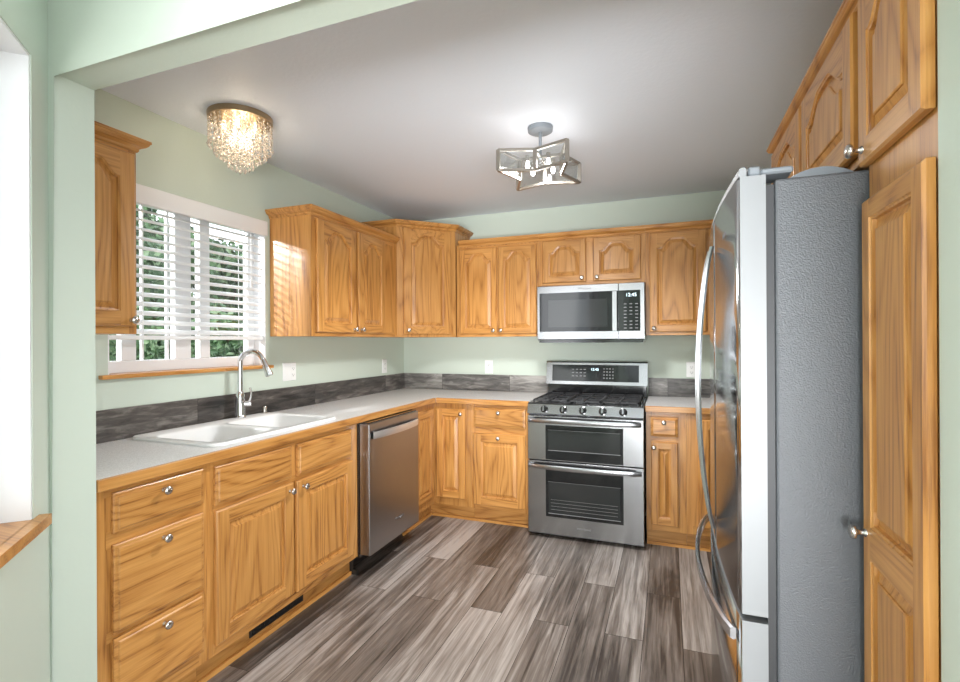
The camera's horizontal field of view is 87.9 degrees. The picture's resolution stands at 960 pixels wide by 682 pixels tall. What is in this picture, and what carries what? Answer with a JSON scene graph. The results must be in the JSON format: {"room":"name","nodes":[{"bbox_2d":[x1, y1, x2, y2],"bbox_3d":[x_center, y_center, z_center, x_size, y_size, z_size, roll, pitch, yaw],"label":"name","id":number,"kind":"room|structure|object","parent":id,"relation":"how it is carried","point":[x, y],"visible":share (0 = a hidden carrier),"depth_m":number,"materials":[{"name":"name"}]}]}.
{"room":"kitchen","nodes":[
{"label":"kitchen","id":0,"kind":"room"},
{"bbox_2d":[0,0,50,681],"bbox_3d":[-1.039,0.132,0.804,0.160,2.420,1.320,0,0,-24],"label":"wall","id":1,"kind":"structure","parent":0,"point":[25,626],"depth_m":1.34,"materials":[{"name":"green paint"}]},
{"bbox_2d":[0,17,51,568],"bbox_3d":[-1.044,-0.131,0.846,0.188,1.254,1.040,0,0,-24],"label":"window","id":2,"kind":"structure","parent":1,"relation":"in","point":[18,528],"depth_m":1.29,"materials":[{"name":"white plastic"}]},
{"bbox_2d":[94,89,403,410],"bbox_3d":[-1.286,0.135,3.178,0.140,2.420,3.245,0,0,21],"label":"wall","id":3,"kind":"structure","parent":0,"point":[179,161],"depth_m":2.73,"materials":[{"name":"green paint"}]},
{"bbox_2d":[94,121,151,334],"bbox_3d":[-1.518,-0.406,1.858,0.358,0.759,0.373,0,0,21],"label":"upper cabinet","id":4,"kind":"object","parent":3,"relation":"attached to","point":[116,150],"visible":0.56,"depth_m":1.87,"materials":[{"name":"brown wood"}]},
{"bbox_2d":[98,203,273,379],"bbox_3d":[-1.494,-0.270,2.582,0.158,0.868,0.975,0,0,21],"label":"window","id":5,"kind":"structure","parent":3,"relation":"in","point":[126,365],"depth_m":2.59,"materials":[{"name":"white plastic"}]},
{"bbox_2d":[109,183,267,339],"bbox_3d":[-1.470,-0.361,2.577,0.077,0.710,0.926,0,0,21],"label":"window blind","id":6,"kind":"object","parent":5,"relation":"attached to","point":[147,196],"visible":0.7,"depth_m":2.56,"materials":[{"name":"white plastic"}]},
{"bbox_2d":[96,373,404,443],"bbox_3d":[-1.217,0.361,3.141,0.010,0.138,2.984,0,0,21],"label":"backsplash","id":7,"kind":"structure","parent":3,"relation":"attached to","point":[125,422],"depth_m":2.65,"materials":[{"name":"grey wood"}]},
{"bbox_2d":[283,362,295,380],"bbox_3d":[-1.210,0.195,3.167,0.008,0.115,0.117,0,0,21],"label":"switch plate","id":8,"kind":"object","parent":3,"relation":"attached to","point":[289,369],"visible":1,"depth_m":3.16,"materials":[{"name":"white plastic"}]},
{"bbox_2d":[265,204,399,336],"bbox_3d":[-0.937,-0.408,3.388,0.358,0.759,1.013,0,0,21],"label":"upper cabinet","id":9,"kind":"object","parent":3,"relation":"attached to","point":[332,274],"visible":1,"depth_m":3.03,"materials":[{"name":"brown wood"}]},
{"bbox_2d":[382,359,386,372],"bbox_3d":[-0.808,0.213,4.224,0.008,0.115,0.072,0,0,21],"label":"wall outlet","id":10,"kind":"object","parent":3,"relation":"attached to","point":[384,361],"visible":1,"depth_m":4.22,"materials":[{"name":"white plastic"}]},
{"bbox_2d":[207,515,711,681],"bbox_3d":[0.893,1.357,0.163,6.340,0.050,7.340,0,0,21],"label":"floor","id":11,"kind":"structure","parent":0,"point":[447,599],"depth_m":2.42,"materials":[{"name":"wood"}]},
{"bbox_2d":[96,464,206,681],"bbox_3d":[-1.374,0.907,1.822,0.638,0.875,0.405,0,0,21],"label":"base cabinet","id":12,"kind":"object","parent":11,"relation":"on","point":[151,533],"visible":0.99,"depth_m":1.70,"materials":[{"name":"brown wood"}]},
{"bbox_2d":[196,571,350,681],"bbox_3d":[-0.992,1.333,2.209,0.013,0.020,1.398,0,0,21],"label":"trim","id":13,"kind":"structure","parent":11,"relation":"on","point":[290,616],"depth_m":2.27,"materials":[{"name":"brown wood"}]},
{"bbox_2d":[196,424,357,680],"bbox_3d":[-1.126,0.906,2.476,0.638,0.875,0.992,0,0,21],"label":"base cabinet","id":14,"kind":"object","parent":11,"relation":"on","point":[281,520],"visible":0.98,"depth_m":2.22,"materials":[{"name":"brown wood"}]},
{"bbox_2d":[249,595,302,637],"bbox_3d":[-0.948,1.273,2.337,0.005,0.056,0.340,0,0,21],"label":"register","id":15,"kind":"object","parent":14,"relation":"attached to","point":[298,600],"visible":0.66,"depth_m":2.32,"materials":[{"name":"black metal"}]},
{"bbox_2d":[349,410,418,574],"bbox_3d":[-0.799,0.905,3.207,0.681,0.874,0.598,0,0,21],"label":"dishwasher","id":16,"kind":"object","parent":11,"relation":"on","point":[387,446],"visible":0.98,"depth_m":2.98,"materials":[{"name":"silver metal"}]},
{"bbox_2d":[356,423,362,557],"bbox_3d":[-0.851,0.859,3.226,0.570,0.768,0.598,0,0,21],"label":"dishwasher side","id":17,"kind":"object","parent":16,"relation":"in","point":[359,426],"depth_m":2.85,"materials":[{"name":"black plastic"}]},
{"bbox_2d":[410,403,474,519],"bbox_3d":[-0.435,0.903,3.942,0.890,0.875,0.925,0,0,21],"label":"base cabinet","id":18,"kind":"object","parent":11,"relation":"on","point":[444,429],"visible":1,"depth_m":3.70,"materials":[{"name":"brown wood"}]},
{"bbox_2d":[96,388,545,492],"bbox_3d":[-0.594,0.446,2.904,1.340,0.038,2.983,0,0,21],"label":"countertop","id":19,"kind":"structure","parent":18,"relation":"on","point":[122,462],"depth_m":2.23,"materials":[{"name":"laminate"}]},
{"bbox_2d":[132,412,335,446],"bbox_3d":[-1.161,0.511,2.465,0.525,0.190,0.810,0,0,21],"label":"double sink","id":20,"kind":"object","parent":19,"relation":"in","point":[224,432],"visible":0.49,"depth_m":2.43,"materials":[{"name":"white ceramic"}]},
{"bbox_2d":[261,406,268,413],"bbox_3d":[-1.246,0.397,2.882,0.042,0.040,0.042,0,0,21],"label":"soap dispenser","id":21,"kind":"object","parent":20,"relation":"on","point":[264,408],"visible":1,"depth_m":2.87,"materials":[{"name":"silver metal"}]},
{"bbox_2d":[234,349,272,417],"bbox_3d":[-1.229,0.230,2.713,0.215,0.374,0.064,0,0,1],"label":"faucet","id":22,"kind":"object","parent":19,"relation":"on","point":[240,403],"visible":1,"depth_m":2.70,"materials":[{"name":"silver metal"}]},
{"bbox_2d":[402,512,431,535],"bbox_3d":[-0.452,1.331,3.631,0.013,0.020,0.432,0,0,21],"label":"trim","id":23,"kind":"structure","parent":18,"relation":"attached to","point":[408,530],"depth_m":3.60,"materials":[{"name":"brown wood"}]},
{"bbox_2d":[431,512,527,527],"bbox_3d":[-0.006,1.328,3.700,0.800,0.020,0.013,0,0,21],"label":"trim","id":24,"kind":"structure","parent":11,"relation":"on","point":[433,513],"depth_m":3.69,"materials":[{"name":"brown wood"}]},
{"bbox_2d":[471,404,528,523],"bbox_3d":[0.238,0.900,3.840,0.439,0.875,0.638,0,0,21],"label":"base cabinet","id":25,"kind":"object","parent":11,"relation":"on","point":[499,434],"visible":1,"depth_m":3.58,"materials":[{"name":"brown wood"}]},
{"bbox_2d":[527,361,647,546],"bbox_3d":[0.791,0.748,3.574,0.764,1.173,0.721,0,0,21],"label":"gas range","id":26,"kind":"object","parent":11,"relation":"on","point":[587,434],"visible":1,"depth_m":3.31,"materials":[{"name":"silver metal"}]},
{"bbox_2d":[528,395,646,407],"bbox_3d":[0.788,0.427,3.570,0.758,0.014,0.580,0,0,21],"label":"cooktop","id":27,"kind":"object","parent":26,"relation":"in","point":[550,401],"depth_m":3.40,"materials":[{"name":"black metal"}]},
{"bbox_2d":[646,412,686,544],"bbox_3d":[1.288,0.894,3.441,0.242,0.875,0.638,0,0,21],"label":"base cabinet","id":28,"kind":"object","parent":11,"relation":"on","point":[666,450],"visible":1,"depth_m":3.18,"materials":[{"name":"brown wood"}]},
{"bbox_2d":[647,540,710,551],"bbox_3d":[1.512,1.320,3.123,0.882,0.020,0.013,0,0,21],"label":"trim","id":29,"kind":"structure","parent":11,"relation":"on","point":[648,541],"depth_m":3.21,"materials":[{"name":"brown wood"}]},
{"bbox_2d":[686,414,710,547],"bbox_3d":[1.840,0.891,3.249,0.924,0.875,0.606,0,0,21],"label":"base cabinet","id":30,"kind":"object","parent":11,"relation":"on","point":[696,506],"visible":0.03,"depth_m":3.13,"materials":[{"name":"brown wood"}]},
{"bbox_2d":[645,396,709,414],"bbox_3d":[1.720,0.434,3.289,1.172,0.038,0.620,0,0,21],"label":"countertop","id":31,"kind":"structure","parent":30,"relation":"on","point":[663,404],"depth_m":3.23,"materials":[{"name":"laminate"}]},
{"bbox_2d":[695,166,869,681],"bbox_3d":[1.133,0.459,1.472,0.911,1.745,0.910,0,0,21],"label":"refrigerator","id":32,"kind":"object","parent":11,"relation":"on","point":[783,263],"visible":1,"depth_m":1.15,"materials":[{"name":"grey metal"}]},
{"bbox_2d":[844,0,940,681],"bbox_3d":[1.060,0.269,0.843,0.668,2.125,0.303,0,0,21],"label":"pantry cabinet","id":33,"kind":"object","parent":11,"relation":"on","point":[898,39],"visible":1,"depth_m":0.90,"materials":[{"name":"brown wood"}]},
{"bbox_2d":[101,0,842,220],"bbox_3d":[0.879,-1.139,0.164,6.340,0.100,7.340,0,0,21],"label":"ceiling","id":34,"kind":"structure","parent":0,"point":[404,111],"depth_m":2.19,"materials":[{"name":"white paint"}]},
{"bbox_2d":[206,103,272,173],"bbox_3d":[-1.150,-0.940,2.395,0.292,0.270,0.292,0,0,21],"label":"crystal ceiling light","id":35,"kind":"object","parent":34,"relation":"hanging from","point":[245,121],"visible":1,"depth_m":2.34,"materials":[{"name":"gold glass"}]},
{"bbox_2d":[496,122,580,190],"bbox_3d":[0.306,-0.955,2.526,0.355,0.256,0.355,0,0,21],"label":"ceiling light","id":36,"kind":"object","parent":34,"relation":"attached to","point":[539,129],"visible":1,"depth_m":2.48,"materials":[{"name":"grey metal"}]},
{"bbox_2d":[525,155,529,161],"bbox_3d":[0.238,-0.915,2.496,0.022,0.028,0.022,0,0,21],"label":"socket","id":37,"kind":"object","parent":36,"relation":"attached to","point":[527,157],"depth_m":2.49,"materials":[{"name":"beige"}]},
{"bbox_2d":[546,152,550,158],"bbox_3d":[0.337,-0.915,2.458,0.022,0.028,0.022,0,0,21],"label":"socket","id":38,"kind":"object","parent":36,"relation":"attached to","point":[548,155],"depth_m":2.45,"materials":[{"name":"beige"}]},
{"bbox_2d":[47,0,959,681],"bbox_3d":[1.029,0.121,0.625,6.000,2.420,0.115,0,0,21],"label":"wall","id":39,"kind":"structure","parent":0,"point":[93,45],"depth_m":1.38,"materials":[{"name":"green paint"}]},
{"bbox_2d":[404,190,726,397],"bbox_3d":[0.929,0.124,3.998,3.420,2.420,0.140,0,0,21],"label":"wall","id":40,"kind":"structure","parent":0,"point":[666,356],"depth_m":4.02,"materials":[{"name":"green paint"}]},
{"bbox_2d":[361,219,472,337],"bbox_3d":[-0.497,-0.480,4.093,0.688,0.898,0.688,0,0,21],"label":"upper cabinet","id":41,"kind":"object","parent":40,"relation":"attached to","point":[426,252],"visible":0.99,"depth_m":3.90,"materials":[{"name":"brown wood"}]},
{"bbox_2d":[404,373,547,392],"bbox_3d":[-0.062,0.356,4.293,1.330,0.138,0.010,0,0,21],"label":"backsplash","id":42,"kind":"structure","parent":40,"relation":"attached to","point":[480,382],"depth_m":4.27,"materials":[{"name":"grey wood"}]},
{"bbox_2d":[485,360,492,373],"bbox_3d":[0.075,0.220,4.242,0.072,0.115,0.008,0,0,21],"label":"wall outlet","id":43,"kind":"object","parent":40,"relation":"attached to","point":[488,363],"visible":1,"depth_m":4.24,"materials":[{"name":"white plastic"}]},
{"bbox_2d":[457,234,538,336],"bbox_3d":[0.176,-0.418,4.011,0.680,0.767,0.358,0,0,21],"label":"upper cabinet","id":44,"kind":"object","parent":40,"relation":"attached to","point":[498,277],"visible":0.99,"depth_m":3.88,"materials":[{"name":"brown wood"}]},
{"bbox_2d":[538,225,645,286],"bbox_3d":[0.850,-0.607,3.755,0.762,0.397,0.358,0,0,21],"label":"upper cabinet","id":45,"kind":"object","parent":40,"relation":"attached to","point":[606,255],"visible":1,"depth_m":3.61,"materials":[{"name":"brown wood"}]},
{"bbox_2d":[537,282,646,342],"bbox_3d":[0.841,-0.197,3.723,0.758,0.415,0.415,0,0,21],"label":"microwave","id":46,"kind":"object","parent":45,"relation":"attached to","point":[613,312],"visible":1,"depth_m":3.55,"materials":[{"name":"silver metal"}]},
{"bbox_2d":[648,378,709,397],"bbox_3d":[1.828,0.345,3.576,1.172,0.138,0.010,0,0,21],"label":"backsplash","id":47,"kind":"structure","parent":40,"relation":"attached to","point":[667,387],"depth_m":3.71,"materials":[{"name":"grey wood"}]},
{"bbox_2d":[645,219,713,335],"bbox_3d":[1.759,-0.427,3.411,1.177,0.767,0.358,0,0,21],"label":"upper cabinet","id":48,"kind":"object","parent":40,"relation":"attached to","point":[675,253],"visible":0.32,"depth_m":3.41,"materials":[{"name":"brown wood"}]},
{"bbox_2d":[686,362,694,377],"bbox_3d":[1.563,0.212,3.678,0.072,0.115,0.008,0,0,21],"label":"wall outlet","id":49,"kind":"object","parent":40,"relation":"attached to","point":[690,366],"visible":0.94,"depth_m":3.68,"materials":[{"name":"white plastic"}]},
{"label":"outside","id":50,"kind":"structure","parent":0,"visible":0},
{"bbox_3d":[-15.493,2.010,8.018,29.840,0.070,36.000,0,0,21],"label":"lawn","id":51,"kind":"structure","parent":50,"visible":0},
{"bbox_2d":[109,300,164,360],"bbox_3d":[-4.177,0.740,5.336,1.772,2.395,1.629,0,0,-16],"label":"shrub","id":52,"kind":"object","parent":51,"relation":"on","point":[150,346],"visible":0.03,"depth_m":5.29,"materials":[{"name":"green plant"}]},
{"bbox_2d":[109,205,169,360],"bbox_3d":[-7.421,-0.712,9.268,3.184,5.326,3.122,0,0,21],"label":"tree","id":53,"kind":"object","parent":51,"relation":"on","point":[147,216],"visible":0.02,"depth_m":9.66,"materials":[{"name":"green plant"}]},
{"bbox_2d":[136,216,193,343],"bbox_3d":[-10.648,-1.298,15.332,4.487,6.560,3.874,0,0,45],"label":"tree","id":54,"kind":"object","parent":51,"relation":"on","point":[155,227],"visible":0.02,"depth_m":14.97,"materials":[{"name":"green plant"}]},
{"bbox_2d":[149,226,242,358],"bbox_3d":[-6.715,-0.381,12.455,3.094,4.665,3.127,0,0,21],"label":"tree","id":55,"kind":"object","parent":51,"relation":"on","point":[231,352],"visible":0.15,"depth_m":12.02,"materials":[{"name":"green plant"}]},
{"bbox_2d":[150,311,242,358],"bbox_3d":[-4.122,0.728,7.213,1.646,2.411,1.742,0,0,-20],"label":"shrub","id":56,"kind":"object","parent":51,"relation":"on","point":[215,345],"visible":0.04,"depth_m":7.07,"materials":[{"name":"green plant"}]},
{"bbox_3d":[1.912,0.117,1.951,0.130,2.420,2.990,0,0,21],"label":"wall","id":57,"kind":"structure","parent":0,"visible":0},
{"bbox_2d":[766,0,868,183],"bbox_3d":[1.293,-0.600,1.476,0.662,0.390,1.048,0,0,21],"label":"upper cabinet","id":58,"kind":"object","parent":57,"relation":"attached to","point":[816,128],"visible":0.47,"depth_m":1.30,"materials":[{"name":"brown wood"}]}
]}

